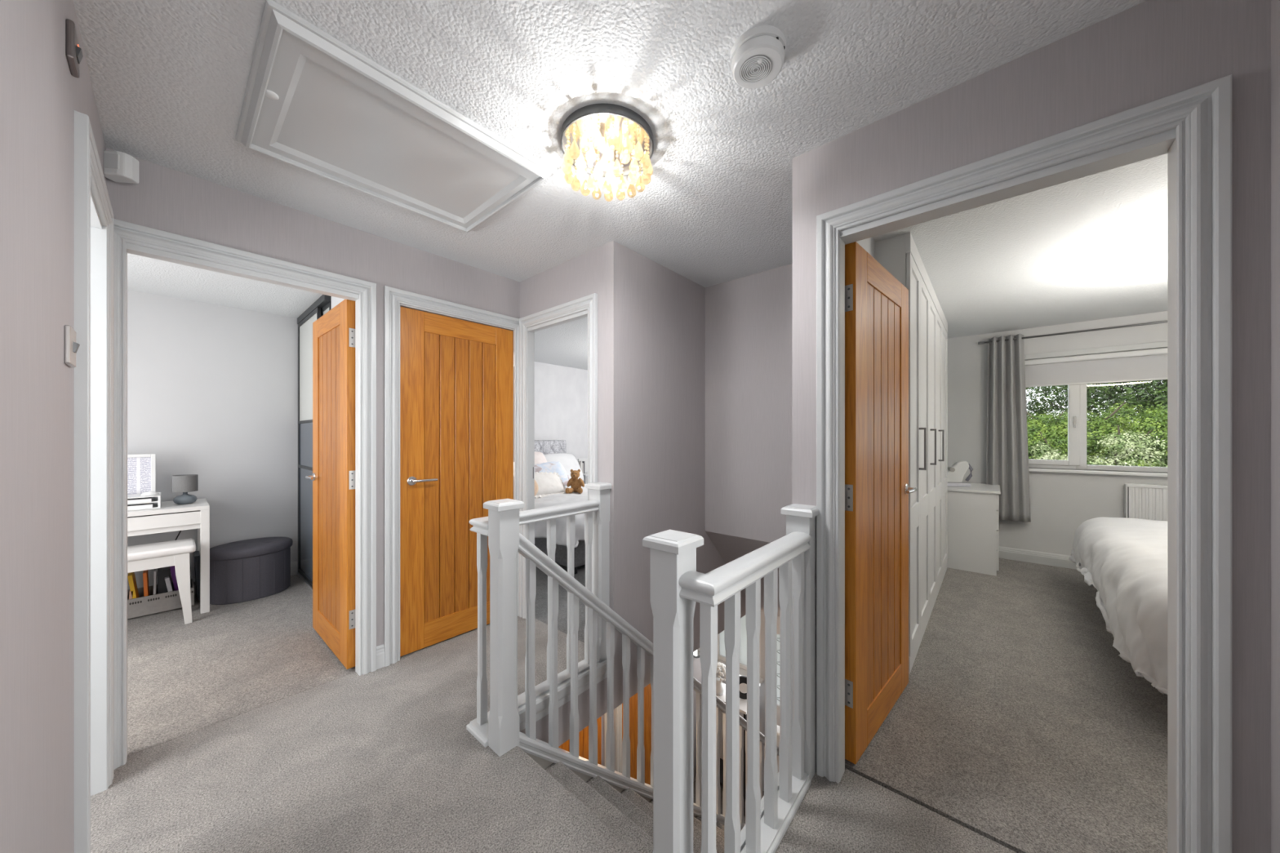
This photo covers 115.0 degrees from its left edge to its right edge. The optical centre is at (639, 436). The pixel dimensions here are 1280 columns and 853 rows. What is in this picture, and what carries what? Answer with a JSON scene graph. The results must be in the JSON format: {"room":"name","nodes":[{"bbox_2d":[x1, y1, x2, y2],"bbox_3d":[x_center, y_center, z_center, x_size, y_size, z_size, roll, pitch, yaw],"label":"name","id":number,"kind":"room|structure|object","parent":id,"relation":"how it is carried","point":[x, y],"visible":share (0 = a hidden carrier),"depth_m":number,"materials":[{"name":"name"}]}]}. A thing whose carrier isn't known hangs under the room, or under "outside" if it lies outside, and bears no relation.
{"room":"upstairs landing","nodes":[
{"label":"upstairs landing","id":0,"kind":"room"},
{"bbox_2d":[0,0,106,852],"bbox_3d":[-0.894,0.110,0.534,2.970,2.380,0.050,0,0,41],"label":"wall","id":1,"kind":"structure","parent":0,"point":[40,95],"depth_m":0.74,"materials":[{"name":"paint"}]},
{"bbox_2d":[64,324,79,367],"bbox_3d":[-1.331,-0.209,0.958,0.086,0.088,0.017,0,0,41],"label":"light switch","id":2,"kind":"object","parent":1,"relation":"attached to","point":[71,347],"visible":1,"depth_m":0.93,"materials":[{"name":"white plastic"}]},
{"bbox_2d":[66,18,83,78],"bbox_3d":[-1.345,-0.919,0.971,0.085,0.088,0.019,0,0,41],"label":"wall control","id":3,"kind":"object","parent":1,"relation":"attached to","point":[74,55],"visible":1,"depth_m":0.95,"materials":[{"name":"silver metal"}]},
{"bbox_2d":[74,110,114,852],"bbox_3d":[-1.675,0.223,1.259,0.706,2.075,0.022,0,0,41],"label":"trim","id":4,"kind":"structure","parent":1,"relation":"attached to","point":[89,176],"depth_m":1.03,"materials":[{"name":"grey paint"}]},
{"bbox_2d":[193,551,199,600],"bbox_3d":[-3.396,1.071,3.135,0.200,0.341,0.048,0,0,41],"label":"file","id":5,"kind":"object","parent":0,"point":[196,554],"visible":0.61,"depth_m":3.07,"materials":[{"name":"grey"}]},
{"bbox_2d":[127,289,297,590],"bbox_3d":[-4.005,0.110,2.815,0.100,2.380,4.200,0,0,41],"label":"wall","id":6,"kind":"structure","parent":0,"point":[212,389],"depth_m":3.36,"materials":[{"name":"grey paint"}]},
{"bbox_2d":[192,560,297,594],"bbox_3d":[-3.827,1.203,2.932,0.016,0.118,2.110,0,0,41],"label":"baseboard","id":7,"kind":"structure","parent":6,"relation":"attached to","point":[293,564],"depth_m":3.70,"materials":[{"name":"grey paint"}]},
{"bbox_2d":[106,147,519,646],"bbox_3d":[-1.440,0.110,2.208,0.050,2.380,1.763,0,0,41],"label":"wall","id":8,"kind":"structure","parent":0,"point":[164,198],"depth_m":2.00,"materials":[{"name":"paint"}]},
{"bbox_2d":[103,150,138,183],"bbox_3d":[-1.923,-0.994,1.505,0.088,0.088,0.058,0,0,-7],"label":"sensor","id":9,"kind":"object","parent":8,"relation":"attached to","point":[118,166],"visible":0.88,"depth_m":1.49,"materials":[{"name":"white plastic"}]},
{"bbox_2d":[114,218,376,769],"bbox_3d":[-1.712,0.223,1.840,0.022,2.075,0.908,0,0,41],"label":"trim","id":10,"kind":"structure","parent":8,"relation":"attached to","point":[125,232],"depth_m":1.77,"materials":[{"name":"grey paint"}]},
{"bbox_2d":[305,299,355,669],"bbox_3d":[-1.832,0.254,2.428,0.758,1.985,0.145,0,0,40],"label":"door","id":11,"kind":"structure","parent":8,"relation":"in","point":[333,477],"depth_m":2.34,"materials":[{"name":"brown wood"}]},
{"bbox_2d":[376,644,384,669],"bbox_3d":[-1.406,1.191,2.197,0.016,0.118,0.049,0,0,41],"label":"baseboard","id":12,"kind":"structure","parent":8,"relation":"attached to","point":[380,649],"depth_m":2.20,"materials":[{"name":"grey paint"}]},
{"bbox_2d":[383,285,519,666],"bbox_3d":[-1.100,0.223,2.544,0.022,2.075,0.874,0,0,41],"label":"trim","id":13,"kind":"structure","parent":8,"relation":"attached to","point":[393,297],"depth_m":2.25,"materials":[{"name":"grey paint"}]},
{"bbox_2d":[400,306,514,656],"bbox_3d":[-1.127,0.256,2.579,0.145,1.972,0.728,0,0,41],"label":"door","id":14,"kind":"structure","parent":8,"relation":"in","point":[456,375],"depth_m":2.49,"materials":[{"name":"brown wood"}]},
{"bbox_2d":[331,296,345,308],"bbox_3d":[-1.863,0.110,2.743,1.190,2.380,0.100,0,0,41],"label":"wall","id":15,"kind":"structure","parent":0,"point":[335,300],"depth_m":3.01,"materials":[{"name":"grey paint"}]},
{"bbox_2d":[90,563,1016,852],"bbox_3d":[-0.725,1.280,2.643,5.640,0.060,8.240,0,0,41],"label":"floor","id":16,"kind":"structure","parent":0,"point":[384,759],"depth_m":1.54,"materials":[{"name":"grey carpet"}]},
{"bbox_2d":[127,578,194,618],"bbox_3d":[-3.514,1.185,2.991,0.291,0.130,0.320,0,0,41],"label":"crate","id":17,"kind":"object","parent":16,"relation":"on","point":[142,606],"visible":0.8,"depth_m":2.89,"materials":[{"name":"grey"}]},
{"bbox_2d":[127,572,139,599],"bbox_3d":[-3.583,1.101,2.889,0.200,0.280,0.054,0,0,41],"label":"folder","id":18,"kind":"object","parent":17,"relation":"in","point":[131,578],"visible":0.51,"depth_m":2.83,"materials":[{"name":"yellow"}]},
{"bbox_2d":[142,569,149,596],"bbox_3d":[-3.548,1.101,2.930,0.200,0.280,0.028,0,0,41],"label":"folder","id":19,"kind":"object","parent":17,"relation":"in","point":[145,575],"visible":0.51,"depth_m":2.87,"materials":[{"name":"orange"}]},
{"bbox_2d":[153,568,156,595],"bbox_3d":[-3.522,1.101,2.960,0.200,0.280,0.017,0,0,41],"label":"book","id":20,"kind":"object","parent":17,"relation":"in","point":[155,570],"visible":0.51,"depth_m":2.90,"materials":[{"name":"grey paper"}]},
{"bbox_2d":[157,566,170,594],"bbox_3d":[-3.523,1.105,3.019,0.200,0.270,0.060,0,0,41],"label":"file","id":21,"kind":"object","parent":17,"relation":"in","point":[162,572],"visible":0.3,"depth_m":2.95,"materials":[{"name":"black"}]},
{"bbox_2d":[164,576,173,591],"bbox_3d":[-3.473,1.132,3.016,0.200,0.220,0.056,0,0,41],"label":"book","id":22,"kind":"object","parent":17,"relation":"in","point":[169,584],"visible":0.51,"depth_m":2.95,"materials":[{"name":"grey paper"}]},
{"bbox_2d":[169,565,178,591],"bbox_3d":[-3.475,1.097,3.059,0.200,0.291,0.070,0,0,41],"label":"folder","id":23,"kind":"object","parent":17,"relation":"in","point":[172,569],"visible":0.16,"depth_m":2.98,"materials":[{"name":"purple"}]},
{"bbox_2d":[127,537,195,624],"bbox_3d":[-3.361,1.000,2.596,0.320,0.524,0.715,0,0,41],"label":"stool","id":24,"kind":"object","parent":16,"relation":"on","point":[145,557],"visible":0.45,"depth_m":2.71,"materials":[{"name":"white wood"}]},
{"bbox_2d":[127,497,209,613],"bbox_3d":[-3.686,0.880,2.641,0.530,0.764,1.215,0,0,41],"label":"desk","id":25,"kind":"object","parent":16,"relation":"on","point":[171,517],"visible":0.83,"depth_m":2.87,"materials":[{"name":"white wood"}]},
{"bbox_2d":[127,453,155,497],"bbox_3d":[-3.709,0.314,2.829,0.090,0.368,0.450,0,0,41],"label":"framed print","id":26,"kind":"object","parent":25,"relation":"on","point":[141,468],"visible":0.29,"depth_m":2.93,"materials":[{"name":"white paper"}]},
{"bbox_2d":[127,492,160,511],"bbox_3d":[-3.520,0.453,2.762,0.262,0.087,0.356,0,0,41],"label":"tray","id":27,"kind":"object","parent":25,"relation":"on","point":[135,501],"visible":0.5,"depth_m":2.77,"materials":[{"name":"white plastic"}]},
{"bbox_2d":[127,497,158,504],"bbox_3d":[-3.525,0.452,2.760,0.258,0.006,0.347,0,0,41],"label":"shelf","id":28,"kind":"object","parent":27,"relation":"attached to","point":[137,500],"depth_m":2.77,"materials":[{"name":"white plastic"}]},
{"bbox_2d":[127,503,158,511],"bbox_3d":[-3.525,0.493,2.760,0.258,0.006,0.347,0,0,41],"label":"shelf","id":29,"kind":"object","parent":27,"relation":"attached to","point":[154,505],"depth_m":2.76,"materials":[{"name":"white plastic"}]},
{"bbox_2d":[127,492,159,498],"bbox_3d":[-3.525,0.413,2.760,0.258,0.006,0.347,0,0,41],"label":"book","id":30,"kind":"object","parent":27,"relation":"attached to","point":[131,495],"depth_m":2.80,"materials":[{"name":"white plastic"}]},
{"bbox_2d":[172,474,198,504],"bbox_3d":[-3.351,0.393,3.004,0.128,0.210,0.128,0,0,41],"label":"table lamp","id":31,"kind":"object","parent":25,"relation":"on","point":[185,483],"visible":1,"depth_m":2.97,"materials":[{"name":"grey ceramic"}]},
{"bbox_2d":[209,537,293,604],"bbox_3d":[-3.119,1.057,3.271,0.433,0.410,0.516,0,0,33],"label":"ottoman","id":32,"kind":"object","parent":16,"relation":"on","point":[251,569],"visible":0.94,"depth_m":3.13,"materials":[{"name":"grey fabric"}]},
{"bbox_2d":[297,294,331,591],"bbox_3d":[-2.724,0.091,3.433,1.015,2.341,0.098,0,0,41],"label":"wardrobe","id":33,"kind":"object","parent":16,"relation":"on","point":[322,304],"visible":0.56,"depth_m":3.51,"materials":[{"name":"grey"}]},
{"bbox_2d":[466,482,612,747],"bbox_3d":[-0.424,0.805,1.995,0.172,1.090,0.800,0,0,41],"label":"balustrade","id":34,"kind":"object","parent":16,"relation":"on","point":[596,510],"visible":0.59,"depth_m":2.05,"materials":[{"name":"grey paint"}]},
{"bbox_2d":[534,440,585,574],"bbox_3d":[-0.917,0.660,4.907,2.099,1.203,1.658,0,0,41],"label":"upholstered bed","id":35,"kind":"object","parent":16,"relation":"on","point":[550,446],"visible":0.04,"depth_m":3.91,"materials":[{"name":"white fabric"}]},
{"bbox_2d":[534,484,587,547],"bbox_3d":[-0.610,0.804,4.665,1.672,0.322,1.863,0,0,41],"label":"duvet","id":36,"kind":"object","parent":35,"relation":"on","point":[540,527],"visible":0.14,"depth_m":3.75,"materials":[{"name":"white fabric"}]},
{"bbox_2d":[534,451,546,464],"bbox_3d":[-1.416,0.419,5.109,0.333,0.453,0.642,0,0,41],"label":"pillow","id":37,"kind":"object","parent":36,"relation":"on","point":[540,458],"visible":0.12,"depth_m":5.23,"materials":[{"name":"fabric"}]},
{"bbox_2d":[534,471,566,497],"bbox_3d":[-1.086,0.540,4.545,0.243,0.280,0.603,0,0,41],"label":"cushion","id":38,"kind":"object","parent":36,"relation":"on","point":[548,483],"visible":0.65,"depth_m":4.53,"materials":[{"name":"beige fabric"}]},
{"bbox_2d":[534,461,569,486],"bbox_3d":[-1.127,0.490,4.925,0.279,0.347,0.591,0,0,41],"label":"cushion","id":39,"kind":"object","parent":36,"relation":"on","point":[553,466],"visible":0.34,"depth_m":4.97,"materials":[{"name":"fabric"}]},
{"bbox_2d":[564,469,584,493],"bbox_3d":[-0.750,0.527,4.730,0.205,0.276,0.212,0,0,1],"label":"teddy bear","id":40,"kind":"object","parent":36,"relation":"on","point":[575,484],"visible":1,"depth_m":4.73},
{"bbox_2d":[543,453,584,480],"bbox_3d":[-1.102,0.450,5.592,0.337,0.417,0.701,0,0,41],"label":"pillow","id":41,"kind":"object","parent":35,"relation":"on","point":[568,461],"visible":0.41,"depth_m":5.62,"materials":[{"name":"white fabric"}]},
{"bbox_2d":[642,529,703,852],"bbox_3d":[0.088,0.905,1.081,0.116,1.290,0.116,0,0,41],"label":"newel post","id":42,"kind":"object","parent":16,"relation":"on","point":[673,553],"visible":0.97,"depth_m":1.04,"materials":[{"name":"grey paint"}]},
{"bbox_2d":[678,503,818,852],"bbox_3d":[0.391,0.785,1.280,0.114,1.050,0.772,0,0,41],"label":"balustrade","id":43,"kind":"object","parent":16,"relation":"on","point":[768,819],"visible":1,"depth_m":1.26,"materials":[{"name":"grey paint"}]},
{"bbox_2d":[534,361,587,461],"bbox_3d":[-1.455,0.110,6.057,0.100,2.380,4.040,0,0,41],"label":"wall","id":44,"kind":"structure","parent":0,"point":[561,392],"depth_m":6.29,"materials":[{"name":"white paint"}]},
{"bbox_2d":[73,0,1167,369],"bbox_3d":[0.327,-1.140,1.901,8.400,0.120,8.500,0,0,41],"label":"ceiling","id":45,"kind":"structure","parent":0,"point":[169,78],"depth_m":1.38,"materials":[{"name":"white paint"}]},
{"bbox_2d":[235,0,555,232],"bbox_3d":[-0.905,-1.064,1.570,0.725,0.032,0.875,0,0,41],"label":"hatch","id":46,"kind":"object","parent":45,"relation":"attached to","point":[313,102],"visible":1,"depth_m":1.44,"materials":[{"name":"grey paint"}]},
{"bbox_2d":[560,103,653,201],"bbox_3d":[-0.119,-1.012,1.491,0.338,0.135,0.338,0,0,41],"label":"ceiling lamp","id":47,"kind":"object","parent":45,"relation":"attached to","point":[611,141],"visible":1,"depth_m":1.43,"materials":[{"name":"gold metal"}]},
{"bbox_2d":[599,128,604,152],"bbox_3d":[-0.133,-1.031,1.426,0.020,0.072,0.020,0,0,41],"label":"bulb socket","id":48,"kind":"object","parent":47,"relation":"attached to","point":[602,131],"depth_m":1.42,"materials":[{"name":"white"}]},
{"bbox_2d":[729,25,786,88],"bbox_3d":[0.331,-1.054,1.147,0.152,0.053,0.152,0,0,41],"label":"smoke detector","id":49,"kind":"object","parent":45,"relation":"attached to","point":[757,57],"visible":1,"depth_m":1.11,"materials":[{"name":"white plastic"}]},
{"bbox_2d":[740,55,771,83],"bbox_3d":[0.325,-1.030,1.147,0.084,0.002,0.084,0,0,41],"label":"grille","id":50,"kind":"object","parent":49,"relation":"attached to","point":[753,68],"depth_m":1.14,"materials":[{"name":"white plastic"}]},
{"bbox_2d":[520,242,745,746],"bbox_3d":[0.191,0.216,2.681,0.053,2.592,2.400,0,0,41],"label":"wall","id":51,"kind":"structure","parent":0,"point":[661,312],"depth_m":2.50,"materials":[{"name":"paint"}]},
{"bbox_2d":[601,657,701,782],"bbox_3d":[-0.280,2.741,3.720,0.100,2.458,3.450,0,0,41],"label":"wall","id":52,"kind":"structure","parent":0,"point":[696,661],"depth_m":4.68,"materials":[{"name":"paint"}]},
{"bbox_2d":[558,716,601,764],"bbox_3d":[-0.562,2.987,3.382,0.145,1.955,0.650,0,0,41],"label":"door","id":53,"kind":"structure","parent":52,"relation":"in","point":[584,734],"depth_m":3.47,"materials":[{"name":"brown wood"}]},
{"bbox_2d":[604,712,607,767],"bbox_3d":[-0.526,2.947,3.344,0.022,2.045,0.810,0,0,41],"label":"trim","id":54,"kind":"structure","parent":52,"relation":"attached to","point":[606,713],"depth_m":3.60,"materials":[{"name":"grey paint"}]},
{"bbox_2d":[615,703,622,773],"bbox_3d":[0.058,2.947,4.016,0.022,2.045,0.830,0,0,41],"label":"trim","id":55,"kind":"structure","parent":52,"relation":"attached to","point":[619,709],"depth_m":3.73,"materials":[{"name":"grey paint"}]},
{"bbox_2d":[622,683,651,785],"bbox_3d":[0.015,2.987,4.048,0.145,1.955,0.670,0,0,41],"label":"door","id":56,"kind":"structure","parent":52,"relation":"in","point":[647,690],"depth_m":4.06,"materials":[{"name":"brown wood"}]},
{"bbox_2d":[693,780,764,823],"bbox_3d":[-0.072,3.995,3.572,3.607,0.050,3.500,0,0,41],"label":"floor","id":57,"kind":"structure","parent":0,"point":[694,783],"depth_m":4.50,"materials":[{"name":"grey carpet"}]},
{"bbox_2d":[516,746,724,852],"bbox_3d":[0.705,2.586,2.430,0.926,2.767,2.825,0,0,41],"label":"staircase","id":58,"kind":"structure","parent":57,"relation":"on","point":[628,814],"depth_m":1.75,"materials":[{"name":"grey carpet"}]},
{"bbox_2d":[483,498,779,831],"bbox_3d":[0.368,2.115,2.713,0.121,3.710,2.925,0,0,41],"label":"balustrade","id":59,"kind":"object","parent":58,"relation":"on","point":[505,540],"visible":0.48,"depth_m":1.84,"materials":[{"name":"grey paint"}]},
{"bbox_2d":[715,682,746,816],"bbox_3d":[0.969,3.422,4.556,0.610,1.095,0.290,0,0,41],"label":"console table","id":60,"kind":"object","parent":57,"relation":"on","point":[743,703],"visible":0.2,"depth_m":4.33,"materials":[{"name":"white paint"}]},
{"bbox_2d":[715,662,725,695],"bbox_3d":[0.884,2.709,4.557,0.228,0.332,0.225,0,0,41],"label":"vase","id":61,"kind":"object","parent":60,"relation":"on","point":[719,687],"visible":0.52,"depth_m":4.52,"materials":[{"name":"white ceramic"}]},
{"bbox_2d":[739,675,746,699],"bbox_3d":[1.135,2.750,4.459,0.250,0.250,0.034,0,0,13],"label":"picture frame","id":62,"kind":"object","parent":60,"relation":"on","point":[743,679],"visible":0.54,"depth_m":4.45,"materials":[{"name":"black"}]},
{"bbox_2d":[706,531,779,616],"bbox_3d":[1.111,1.051,2.943,0.992,0.922,0.799,0,0,41],"label":"ceiling","id":63,"kind":"structure","parent":0,"point":[731,548],"depth_m":2.95,"materials":[{"name":"paint"}]},
{"bbox_2d":[715,610,779,791],"bbox_3d":[1.075,2.741,4.894,3.607,2.458,0.100,0,0,41],"label":"wall","id":64,"kind":"structure","parent":0,"point":[762,688],"depth_m":4.57,"materials":[{"name":"grey paint"}]},
{"bbox_2d":[717,615,760,675],"bbox_3d":[1.166,2.195,4.821,0.598,1.048,0.050,0,0,41],"label":"window","id":65,"kind":"structure","parent":64,"relation":"in","point":[721,643],"depth_m":4.78,"materials":[{"name":"white glass"}]},
{"bbox_2d":[717,658,764,686],"bbox_3d":[1.108,2.734,4.739,0.660,0.032,0.150,0,0,41],"label":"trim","id":66,"kind":"structure","parent":64,"relation":"attached to","point":[742,672],"depth_m":4.68,"materials":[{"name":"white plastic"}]},
{"bbox_2d":[777,616,779,725],"bbox_3d":[1.761,2.970,4.278,0.840,1.996,0.050,0,0,41],"label":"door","id":67,"kind":"structure","parent":64,"relation":"in","point":[778,617],"depth_m":4.47,"materials":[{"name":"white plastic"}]},
{"bbox_2d":[705,263,791,542],"bbox_3d":[0.884,-0.195,2.643,1.044,1.770,0.050,0,0,41],"label":"wall","id":68,"kind":"structure","parent":0,"point":[748,318],"depth_m":2.74,"materials":[{"name":"paint"}]},
{"bbox_2d":[856,237,875,258],"bbox_3d":[1.011,0.110,1.960,0.043,2.380,0.913,0,0,41],"label":"wall","id":69,"kind":"structure","parent":0,"point":[868,244],"depth_m":2.16,"materials":[{"name":"grey paint"}]},
{"bbox_2d":[520,0,1271,852],"bbox_3d":[0.245,0.216,1.922,3.070,2.592,0.050,0,0,41],"label":"wall","id":70,"kind":"structure","parent":0,"point":[1149,51],"depth_m":1.04,"materials":[{"name":"paint"}]},
{"bbox_2d":[519,293,597,618],"bbox_3d":[-0.541,0.223,2.581,0.773,2.075,0.022,0,0,41],"label":"trim","id":71,"kind":"structure","parent":70,"relation":"attached to","point":[589,303],"depth_m":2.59,"materials":[{"name":"grey paint"}]},
{"bbox_2d":[816,74,1231,852],"bbox_3d":[0.999,0.223,1.220,0.901,2.075,0.022,0,0,41],"label":"trim","id":72,"kind":"structure","parent":70,"relation":"attached to","point":[1201,115],"depth_m":0.96,"materials":[{"name":"grey paint"}]},
{"bbox_2d":[844,558,1167,852],"bbox_3d":[3.388,1.286,1.919,3.800,0.048,3.940,0,0,41],"label":"floor","id":73,"kind":"structure","parent":0,"point":[1018,721],"depth_m":1.77,"materials":[{"name":"grey carpet"}]},
{"bbox_2d":[875,232,947,674],"bbox_3d":[1.969,0.091,3.214,0.640,2.341,2.305,0,0,41],"label":"wardrobe","id":74,"kind":"object","parent":73,"relation":"on","point":[900,255],"visible":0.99,"depth_m":2.60,"materials":[{"name":"white paint"}]},
{"bbox_2d":[946,482,1000,576],"bbox_3d":[3.267,0.881,4.111,0.545,0.762,0.748,0,0,41],"label":"drawer unit","id":75,"kind":"object","parent":73,"relation":"on","point":[973,511],"visible":0.57,"depth_m":3.79,"materials":[{"name":"white paint"}]},
{"bbox_2d":[947,460,973,487],"bbox_3d":[3.163,0.372,4.090,0.291,0.257,0.139,0,0,21],"label":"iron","id":76,"kind":"object","parent":75,"relation":"on","point":[956,473],"visible":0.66,"depth_m":4.05,"materials":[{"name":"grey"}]},
{"bbox_2d":[947,311,1167,555],"bbox_3d":[4.631,0.110,3.581,4.100,2.380,0.200,0,0,41],"label":"wall","id":77,"kind":"structure","parent":0,"point":[1060,502],"depth_m":4.00,"materials":[{"name":"grey paint"}]},
{"bbox_2d":[999,546,1076,569],"bbox_3d":[4.749,1.203,3.335,3.600,0.118,0.016,0,0,41],"label":"baseboard","id":78,"kind":"structure","parent":77,"relation":"attached to","point":[1022,555],"depth_m":4.04,"materials":[{"name":"grey paint"}]},
{"bbox_2d":[977,320,1167,344],"bbox_3d":[4.596,-0.970,3.407,2.725,0.030,0.108,0,0,41],"label":"pole","id":79,"kind":"object","parent":77,"relation":"attached to","point":[1161,322],"visible":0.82,"depth_m":3.77,"materials":[{"name":"grey metal"}]},
{"bbox_2d":[986,333,1031,522],"bbox_3d":[3.713,-0.081,4.117,0.340,1.862,0.087,0,0,41],"label":"curtain","id":80,"kind":"object","parent":79,"relation":"hanging from","point":[1007,454],"visible":0.93,"depth_m":4.11,"materials":[{"name":"grey fabric"}]},
{"bbox_2d":[1024,341,1167,359],"bbox_3d":[4.628,-0.250,3.447,2.320,1.140,0.009,0,0,41],"label":"trim","id":81,"kind":"structure","parent":77,"relation":"attached to","point":[1162,344],"depth_m":3.77,"materials":[{"name":"grey paint"}]},
{"bbox_2d":[1024,347,1167,387],"bbox_3d":[4.661,-0.631,3.485,2.210,0.273,0.055,0,0,41],"label":"roller blind","id":82,"kind":"object","parent":77,"relation":"attached to","point":[1144,364],"visible":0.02,"depth_m":3.81,"materials":[{"name":"white fabric"}]},
{"bbox_2d":[1028,383,1167,472],"bbox_3d":[4.694,-0.225,3.523,2.228,1.088,0.104,0,0,41],"label":"window","id":83,"kind":"structure","parent":77,"relation":"in","point":[1077,393],"depth_m":3.91,"materials":[{"name":"white plastic"}]},
{"bbox_2d":[1028,467,1167,477],"bbox_3d":[4.642,0.336,3.463,2.330,0.032,0.127,0,0,41],"label":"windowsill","id":84,"kind":"structure","parent":77,"relation":"attached to","point":[1030,469],"depth_m":3.75,"materials":[{"name":"white plastic"}]},
{"bbox_2d":[1124,483,1167,520],"bbox_3d":[4.851,0.842,3.197,1.408,0.840,0.089,0,0,41],"label":"radiator","id":85,"kind":"object","parent":77,"relation":"attached to","point":[1141,501],"visible":0.23,"depth_m":3.54,"materials":[{"name":"white metal"}]},
{"bbox_2d":[1125,483,1167,488],"bbox_3d":[4.856,0.436,3.181,1.379,0.028,0.070,0,0,41],"label":"grille","id":86,"kind":"object","parent":85,"relation":"attached to","point":[1128,486],"depth_m":3.55,"materials":[{"name":"white metal"}]},
{"bbox_2d":[1271,0,1279,852],"bbox_3d":[0.835,0.110,0.222,0.050,2.380,1.745,0,0,41],"label":"wall","id":87,"kind":"structure","parent":0,"point":[1275,4],"depth_m":0.88,"materials":[{"name":"paint"}]},
{"bbox_3d":[2.093,0.110,0.384,3.743,2.380,0.050,0,0,41],"label":"wall","id":88,"kind":"structure","parent":0,"visible":0},
{"bbox_2d":[844,241,916,764],"bbox_3d":[1.070,0.254,1.813,0.758,1.985,0.145,0,0,-44],"label":"door","id":89,"kind":"structure","parent":88,"relation":"in","point":[877,489],"depth_m":1.71,"materials":[{"name":"brown wood"}]},
{"bbox_2d":[840,128,1175,852],"bbox_3d":[1.040,0.256,1.265,0.817,2.013,0.102,0,0,41],"label":"trim","id":90,"kind":"structure","parent":88,"relation":"attached to","point":[1163,143],"depth_m":1.09,"materials":[{"name":"grey paint"}]},
{"bbox_3d":[3.670,0.991,1.985,1.560,0.542,1.910,0,0,41],"label":"double bed","id":91,"kind":"object","parent":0,"visible":0},
{"bbox_2d":[1068,516,1167,694],"bbox_3d":[3.609,0.845,2.047,1.869,0.528,2.430,0,0,41],"label":"duvet","id":92,"kind":"object","parent":91,"relation":"on","point":[1125,559],"visible":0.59,"depth_m":2.18,"materials":[{"name":"white fabric"}]},
{"label":"outside","id":93,"kind":"structure","parent":0,"visible":0},
{"bbox_3d":[21.601,4.050,24.882,60.000,0.100,54.100,0,0,41],"label":"ground","id":94,"kind":"structure","parent":93,"visible":0},
{"bbox_2d":[1026,386,1062,421],"bbox_3d":[18.973,-0.626,21.128,5.002,9.263,3.287,0,0,34],"label":"tree","id":95,"kind":"object","parent":94,"relation":"on","point":[1037,409],"visible":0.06,"depth_m":20.09,"materials":[{"name":"green plant"}]},
{"bbox_2d":[1028,431,1067,460],"bbox_3d":[17.093,1.905,16.886,1.622,4.202,1.222,0,0,38],"label":"variegated shrub","id":96,"kind":"object","parent":94,"relation":"on","point":[1047,454],"visible":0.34,"depth_m":16.78,"materials":[{"name":"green plant"}]},
{"bbox_2d":[1026,409,1090,459],"bbox_3d":[17.391,1.389,17.505,2.517,5.232,2.167,0,0,25],"label":"shrub","id":97,"kind":"object","parent":94,"relation":"on","point":[1055,431],"visible":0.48,"depth_m":16.92,"materials":[{"name":"green plant"}]},
{"bbox_2d":[1026,379,1163,427],"bbox_3d":[20.668,-0.577,18.916,4.950,9.164,3.072,0,0,37],"label":"tree","id":98,"kind":"object","parent":94,"relation":"on","point":[1102,390],"visible":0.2,"depth_m":18.19,"materials":[{"name":"green plant"}]},
{"bbox_2d":[1057,401,1156,466],"bbox_3d":[18.666,1.294,16.667,2.215,5.422,3.063,0,0,-42],"label":"shrub","id":99,"kind":"object","parent":94,"relation":"on","point":[1097,429],"visible":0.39,"depth_m":16.23,"materials":[{"name":"green plant"}]},
{"bbox_2d":[1086,425,1167,466],"bbox_3d":[18.493,1.796,15.570,2.866,4.419,1.408,0,0,26],"label":"variegated shrub","id":100,"kind":"object","parent":94,"relation":"on","point":[1118,442],"visible":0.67,"depth_m":15.23,"materials":[{"name":"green plant"}]},
{"bbox_2d":[1102,379,1167,419],"bbox_3d":[23.119,-0.648,17.290,4.705,9.308,3.017,0,0,41],"label":"tree","id":101,"kind":"object","parent":94,"relation":"on","point":[1162,387],"visible":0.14,"depth_m":17.43,"materials":[{"name":"green plant"}]},
{"bbox_2d":[1112,401,1167,466],"bbox_3d":[19.379,1.350,15.163,2.649,5.309,2.104,0,0,1],"label":"shrub","id":102,"kind":"object","parent":94,"relation":"on","point":[1160,429],"visible":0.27,"depth_m":15.16,"materials":[{"name":"green plant"}]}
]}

